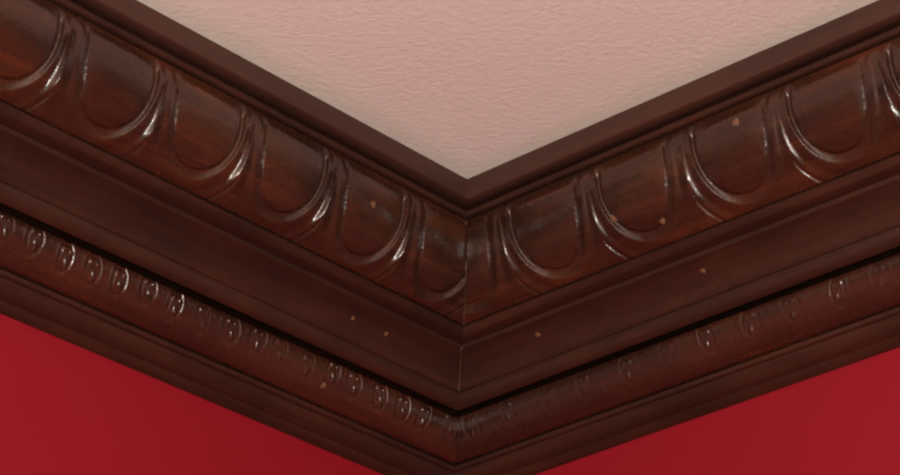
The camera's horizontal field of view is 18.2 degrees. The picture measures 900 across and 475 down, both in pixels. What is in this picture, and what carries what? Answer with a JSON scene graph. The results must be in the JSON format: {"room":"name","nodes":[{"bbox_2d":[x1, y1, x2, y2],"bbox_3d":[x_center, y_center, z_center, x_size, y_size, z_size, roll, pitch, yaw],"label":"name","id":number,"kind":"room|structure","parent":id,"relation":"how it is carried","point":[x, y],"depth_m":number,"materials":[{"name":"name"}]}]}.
{"room":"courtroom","nodes":[
{"label":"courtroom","id":0,"kind":"room"},
{"bbox_2d":[0,314,382,474],"bbox_3d":[-1.067,0.729,0.630,0.120,2.700,3.420,-23,-35,35],"label":"wall","id":1,"kind":"structure","parent":0,"point":[66,408],"depth_m":1.95,"materials":[{"name":"red paint"}]},
{"bbox_2d":[0,0,467,474],"bbox_3d":[-1.028,-0.453,1.099,0.150,0.174,3.300,-23,-35,35],"label":"crown molding","id":2,"kind":"structure","parent":1,"relation":"attached to","point":[177,211],"depth_m":1.97,"materials":[{"name":"brown wood"}]},
{"bbox_2d":[138,0,876,178],"bbox_3d":[0.081,-1.043,0.314,3.340,0.100,3.540,-23,-35,35],"label":"ceiling","id":3,"kind":"structure","parent":0,"point":[471,87],"depth_m":1.94,"materials":[{"name":"paint"}]},
{"bbox_2d":[535,347,899,474],"bbox_3d":[1.230,0.778,0.813,3.100,2.700,0.120,-23,-35,35],"label":"wall","id":4,"kind":"structure","parent":0,"point":[845,420],"depth_m":2.01,"materials":[{"name":"red paint"}]},
{"bbox_2d":[454,0,899,474],"bbox_3d":[1.119,-0.386,1.310,3.100,0.174,0.150,-23,-35,35],"label":"crown molding","id":5,"kind":"structure","parent":4,"relation":"attached to","point":[728,236],"depth_m":2.02,"materials":[{"name":"brown wood"}]}
]}

